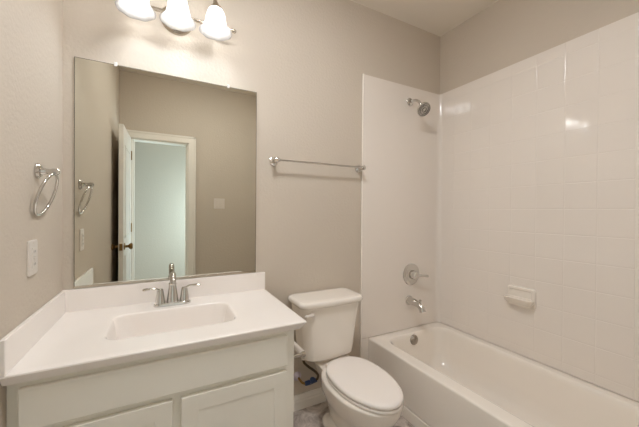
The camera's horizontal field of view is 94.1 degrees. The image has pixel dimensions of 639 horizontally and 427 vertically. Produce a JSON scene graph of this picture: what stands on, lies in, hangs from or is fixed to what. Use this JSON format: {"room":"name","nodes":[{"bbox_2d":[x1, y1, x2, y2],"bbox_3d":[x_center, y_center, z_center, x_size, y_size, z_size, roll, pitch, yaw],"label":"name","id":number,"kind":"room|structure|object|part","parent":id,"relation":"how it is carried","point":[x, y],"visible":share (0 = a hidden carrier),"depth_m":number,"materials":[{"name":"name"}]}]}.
{"room":"bathroom","nodes":[
{"label":"bathroom","id":0,"kind":"room"},
{"bbox_2d":[0,0,62,426],"bbox_3d":[-0.688,-0.106,0.364,0.100,2.642,2.070,0,0,-28],"label":"wall","id":1,"kind":"structure","parent":0,"point":[31,31],"depth_m":0.96,"materials":[{"name":"beige paint"}]},
{"bbox_2d":[27,239,37,276],"bbox_3d":[-0.960,0.148,0.998,0.010,0.117,0.076,0,0,-28],"label":"power outlet","id":2,"kind":"object","parent":1,"relation":"attached to","point":[32,245],"visible":1,"depth_m":0.98,"materials":[{"name":"white plastic"}]},
{"bbox_2d":[32,247,36,268],"bbox_3d":[-0.959,0.148,0.998,0.005,0.069,0.034,0,0,-28],"label":"receptacle","id":3,"kind":"object","parent":2,"relation":"attached to","point":[34,249],"depth_m":1.00,"materials":[{"name":"white plastic"}]},
{"bbox_2d":[33,163,59,215],"bbox_3d":[-0.957,-0.083,1.048,0.063,0.185,0.162,0,0,-28],"label":"towel ring","id":4,"kind":"object","parent":1,"relation":"attached to","point":[39,171],"visible":1,"depth_m":1.03,"materials":[{"name":"silver metal"}]},
{"bbox_3d":[-0.951,-0.148,1.050,0.052,0.028,0.028,0,0,-28],"label":"post","id":5,"kind":"part","parent":4,"relation":"part of","materials":[{"name":"silver metal"}]},
{"bbox_2d":[62,0,439,394],"bbox_3d":[-0.103,-0.111,1.900,2.567,2.642,0.100,0,0,-28],"label":"wall","id":6,"kind":"structure","parent":0,"point":[305,62],"depth_m":1.81,"materials":[{"name":"beige paint"}]},
{"bbox_2d":[62,272,264,312],"bbox_3d":[-0.721,0.386,1.510,0.912,0.099,0.020,0,0,-28],"label":"backsplash","id":7,"kind":"structure","parent":6,"relation":"attached to","point":[81,299],"depth_m":1.44,"materials":[{"name":"stone"}]},
{"bbox_2d":[74,56,256,288],"bbox_3d":[-0.724,-0.185,1.507,0.820,1.040,0.012,0,0,-28],"label":"wall mirror","id":8,"kind":"object","parent":6,"relation":"attached to","point":[165,165],"visible":1,"depth_m":1.47,"materials":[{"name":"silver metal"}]},
{"bbox_2d":[115,0,235,40],"bbox_3d":[-0.668,-0.977,1.403,0.564,0.194,0.236,0,0,-28],"label":"vanity light","id":9,"kind":"object","parent":6,"relation":"attached to","point":[175,17],"visible":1,"depth_m":1.40,"materials":[{"name":"white glass"}]},
{"bbox_3d":[-0.795,-0.938,1.289,0.153,0.115,0.153,0,0,-28],"label":"lamp shade","id":10,"kind":"part","parent":9,"relation":"part of","materials":[{"name":"white glass"}]},
{"bbox_3d":[-0.795,-0.949,1.289,0.047,0.084,0.047,0,0,-28],"label":"bulb","id":11,"kind":"part","parent":9,"relation":"part of","materials":[{"name":"white glass"}]},
{"bbox_3d":[-0.649,-0.938,1.366,0.153,0.115,0.153,0,0,-28],"label":"lamp shade","id":12,"kind":"part","parent":9,"relation":"part of","materials":[{"name":"white glass"}]},
{"bbox_3d":[-0.649,-0.949,1.366,0.047,0.084,0.047,0,0,-28],"label":"bulb","id":13,"kind":"part","parent":9,"relation":"part of","materials":[{"name":"white glass"}]},
{"bbox_3d":[-0.503,-0.937,1.443,0.153,0.115,0.153,0,0,-28],"label":"lamp shade","id":14,"kind":"part","parent":9,"relation":"part of","materials":[{"name":"white glass"}]},
{"bbox_3d":[-0.503,-0.948,1.443,0.047,0.084,0.047,0,0,-28],"label":"bulb","id":15,"kind":"part","parent":9,"relation":"part of","materials":[{"name":"white glass"}]},
{"bbox_2d":[294,357,318,385],"bbox_3d":[-0.074,0.938,1.801,0.137,0.202,0.120,0,0,-28],"label":"water supply line","id":16,"kind":"object","parent":6,"relation":"attached to","point":[297,375],"visible":0.93,"depth_m":1.79,"materials":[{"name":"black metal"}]},
{"bbox_2d":[293,388,325,411],"bbox_3d":[-0.042,1.165,1.881,0.731,0.090,0.014,0,0,-28],"label":"baseboard","id":17,"kind":"structure","parent":6,"relation":"attached to","point":[316,396],"depth_m":1.86,"materials":[{"name":"paint"}]},
{"bbox_2d":[269,157,365,172],"bbox_3d":[0.015,-0.306,1.860,0.659,0.052,0.077,0,0,-28],"label":"towel bar","id":18,"kind":"object","parent":6,"relation":"attached to","point":[273,161],"visible":1,"depth_m":1.80,"materials":[{"name":"silver metal"}]},
{"bbox_3d":[-0.253,-0.307,1.718,0.052,0.052,0.077,0,0,-28],"label":"post","id":19,"kind":"part","parent":18,"relation":"part of","materials":[{"name":"silver metal"}]},
{"bbox_3d":[0.284,-0.305,2.002,0.052,0.052,0.077,0,0,-28],"label":"post","id":20,"kind":"part","parent":18,"relation":"part of","materials":[{"name":"silver metal"}]},
{"bbox_2d":[362,338,368,359],"bbox_3d":[0.316,1.041,2.070,0.056,0.342,0.010,0,0,-28],"label":"trim","id":21,"kind":"structure","parent":6,"relation":"attached to","point":[365,342],"depth_m":2.07,"materials":[{"name":"ceramic"}]},
{"bbox_2d":[293,401,413,426],"bbox_3d":[0.370,1.269,0.993,2.567,0.100,2.170,0,0,-28],"label":"floor","id":22,"kind":"structure","parent":0,"point":[311,416],"depth_m":1.76,"materials":[{"name":"tile"}]},
{"bbox_2d":[6,330,293,426],"bbox_3d":[-0.615,0.842,1.262,0.871,0.737,0.562,0,0,-28],"label":"vanity cabinet","id":23,"kind":"object","parent":22,"relation":"on","point":[247,382],"visible":0.68,"depth_m":1.02,"materials":[{"name":"paint"}]},
{"bbox_3d":[-0.673,0.860,0.924,0.387,0.453,0.019,0,0,-28],"label":"door","id":24,"kind":"part","parent":23,"relation":"part of","materials":[{"name":"paint"}]},
{"bbox_3d":[-0.673,0.860,0.924,0.289,0.355,0.013,0,0,-28],"label":"panel","id":25,"kind":"part","parent":23,"relation":"part of","materials":[{"name":"paint"}]},
{"bbox_2d":[0,272,305,386],"bbox_3d":[-0.591,0.471,1.262,0.912,0.263,0.581,0,0,-28],"label":"countertop","id":26,"kind":"structure","parent":23,"relation":"on","point":[81,329],"depth_m":1.19,"materials":[{"name":"stone"}]},
{"bbox_2d":[142,272,200,307],"bbox_3d":[-0.689,0.353,1.395,0.250,0.163,0.137,0,0,-28],"label":"faucet","id":27,"kind":"object","parent":26,"relation":"on","point":[172,296],"visible":1,"depth_m":1.40,"materials":[{"name":"silver metal"}]},
{"bbox_3d":[-0.778,0.357,1.379,0.076,0.025,0.026,0,0,-36],"label":"lever","id":28,"kind":"part","parent":27,"relation":"part of","materials":[{"name":"silver metal"}]},
{"bbox_3d":[-0.750,0.389,1.399,0.046,0.070,0.046,0,0,-28],"label":"handle","id":29,"kind":"part","parent":27,"relation":"part of","materials":[{"name":"silver metal"}]},
{"bbox_3d":[-0.704,0.427,1.424,0.160,0.014,0.054,0,0,-28],"label":"plate","id":30,"kind":"part","parent":27,"relation":"part of","materials":[{"name":"silver metal"}]},
{"bbox_3d":[-0.704,0.378,1.424,0.054,0.094,0.054,0,0,-28],"label":"spout","id":31,"kind":"part","parent":27,"relation":"part of","materials":[{"name":"silver metal"}]},
{"bbox_3d":[-0.683,0.305,1.384,0.027,0.067,0.114,0,0,-28],"label":"spout","id":32,"kind":"part","parent":27,"relation":"part of","materials":[{"name":"silver metal"}]},
{"bbox_3d":[-0.658,0.390,1.448,0.046,0.070,0.046,0,0,-28],"label":"handle","id":33,"kind":"part","parent":27,"relation":"part of","materials":[{"name":"silver metal"}]},
{"bbox_3d":[-0.625,0.358,1.460,0.076,0.025,0.026,0,0,-20],"label":"lever","id":34,"kind":"part","parent":27,"relation":"part of","materials":[{"name":"silver metal"}]},
{"bbox_3d":[-0.307,0.862,1.117,0.389,0.453,0.019,0,0,-28],"label":"door","id":35,"kind":"part","parent":23,"relation":"part of","materials":[{"name":"paint"}]},
{"bbox_3d":[-0.307,0.862,1.117,0.291,0.355,0.013,0,0,-28],"label":"panel","id":36,"kind":"part","parent":23,"relation":"part of","materials":[{"name":"paint"}]},
{"bbox_2d":[294,341,305,358],"bbox_3d":[-0.121,0.613,1.338,0.075,0.039,0.160,0,0,-28],"label":"paper holder","id":37,"kind":"object","parent":23,"relation":"attached to","point":[300,352],"visible":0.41,"depth_m":1.30,"materials":[{"name":"silver metal"}]},
{"bbox_3d":[-0.095,0.614,1.284,0.070,0.039,0.040,0,0,-28],"label":"post","id":38,"kind":"part","parent":37,"relation":"part of","materials":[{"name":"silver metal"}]},
{"bbox_2d":[288,288,403,426],"bbox_3d":[0.145,0.850,1.578,0.420,0.728,0.696,0,0,-28],"label":"toilet","id":39,"kind":"object","parent":22,"relation":"on","point":[358,392],"visible":0.99,"depth_m":1.60,"materials":[{"name":"white ceramic"}]},
{"bbox_3d":[-0.051,0.554,1.610,0.066,0.028,0.027,0,0,-28],"label":"flush lever","id":40,"kind":"part","parent":39,"relation":"part of","materials":[{"name":"white plastic"}]},
{"bbox_3d":[0.039,0.697,1.780,0.392,0.350,0.211,0,0,-28],"label":"tank","id":41,"kind":"part","parent":39,"relation":"part of","materials":[{"name":"white ceramic"}]},
{"bbox_3d":[0.041,0.504,1.776,0.420,0.040,0.243,0,0,-28],"label":"tank lid","id":42,"kind":"part","parent":39,"relation":"part of","materials":[{"name":"white ceramic"}]},
{"bbox_3d":[0.188,1.038,1.554,0.334,0.352,0.595,0,0,-28],"label":"bowl","id":43,"kind":"part","parent":39,"relation":"part of","materials":[{"name":"white ceramic"}]},
{"bbox_3d":[0.221,0.834,1.494,0.298,0.024,0.474,0,0,-28],"label":"seat lid","id":44,"kind":"part","parent":39,"relation":"part of","materials":[{"name":"plastic"}]},
{"bbox_3d":[0.221,0.856,1.493,0.302,0.015,0.475,0,0,-28],"label":"seat","id":45,"kind":"part","parent":39,"relation":"part of","materials":[{"name":"plastic"}]},
{"bbox_2d":[368,322,638,426],"bbox_3d":[1.004,1.050,1.572,0.706,0.340,1.531,0,0,-28],"label":"bathtub","id":46,"kind":"object","parent":22,"relation":"on","point":[447,376],"visible":0.94,"depth_m":1.71,"materials":[{"name":"ceramic"}]},
{"bbox_3d":[0.691,0.922,2.168,0.072,0.072,0.022,0,0,-28],"label":"overflow plate","id":47,"kind":"part","parent":46,"relation":"part of","materials":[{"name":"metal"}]},
{"bbox_2d":[360,12,638,401],"bbox_3d":[0.982,0.133,1.552,0.770,2.171,1.532,0,0,-28],"label":"tub surround","id":48,"kind":"object","parent":46,"relation":"on","point":[524,173],"visible":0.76,"depth_m":1.85,"materials":[{"name":"white tile"}]},
{"bbox_3d":[0.292,0.125,2.046,0.012,2.171,0.014,0,0,-28],"label":"edge trim","id":49,"kind":"part","parent":48,"relation":"part of","materials":[{"name":"ceramic"}]},
{"bbox_3d":[0.624,-0.043,2.222,0.758,1.827,0.010,0,0,-28],"label":"panel","id":50,"kind":"part","parent":48,"relation":"part of","materials":[{"name":"white tile"}]},
{"bbox_2d":[405,295,425,312],"bbox_3d":[0.715,0.669,2.183,0.072,0.096,0.159,0,0,-28],"label":"tub spout","id":51,"kind":"object","parent":48,"relation":"attached to","point":[410,300],"visible":1,"depth_m":2.17,"materials":[{"name":"silver metal"}]},
{"bbox_2d":[403,263,428,284],"bbox_3d":[0.729,0.462,2.238,0.202,0.164,0.070,0,0,-28],"label":"shower valve","id":52,"kind":"object","parent":48,"relation":"attached to","point":[411,274],"visible":1,"depth_m":2.23,"materials":[{"name":"silver metal"}]},
{"bbox_3d":[0.715,0.462,2.223,0.068,0.068,0.054,0,0,-28],"label":"handle","id":53,"kind":"part","parent":52,"relation":"part of","materials":[{"name":"silver metal"}]},
{"bbox_2d":[407,98,430,116],"bbox_3d":[0.732,-0.787,2.177,0.103,0.161,0.157,0,0,-28],"label":"showerhead","id":54,"kind":"object","parent":48,"relation":"attached to","point":[423,109],"visible":1,"depth_m":2.15,"materials":[{"name":"silver metal"}]},
{"bbox_3d":[0.712,-0.808,2.193,0.026,0.083,0.105,0,0,-41],"label":"arm","id":55,"kind":"part","parent":54,"relation":"part of","materials":[{"name":"silver metal"}]},
{"bbox_2d":[503,285,535,309],"bbox_3d":[1.224,0.515,1.826,0.064,0.120,0.164,0,0,-28],"label":"soap dish","id":56,"kind":"object","parent":48,"relation":"attached to","point":[516,295],"visible":1,"depth_m":1.82,"materials":[{"name":"white ceramic"}]},
{"bbox_2d":[503,294,534,307],"bbox_3d":[1.221,0.539,1.824,0.058,0.045,0.164,0,0,-28],"label":"tray","id":57,"kind":"object","parent":56,"relation":"on","point":[521,300],"depth_m":1.81,"materials":[{"name":"white ceramic"}]},
{"bbox_2d":[351,0,497,36],"bbox_3d":[0.390,-1.473,0.976,2.567,0.100,2.170,0,0,-28],"label":"ceiling","id":58,"kind":"structure","parent":0,"point":[437,17],"depth_m":2.09,"materials":[{"name":"beige paint"}]},
{"bbox_2d":[440,0,638,93],"bbox_3d":[1.494,-0.097,1.516,0.100,2.642,2.070,0,0,-28],"label":"wall","id":59,"kind":"structure","parent":0,"point":[506,33],"depth_m":1.89,"materials":[{"name":"beige paint"}]}
]}

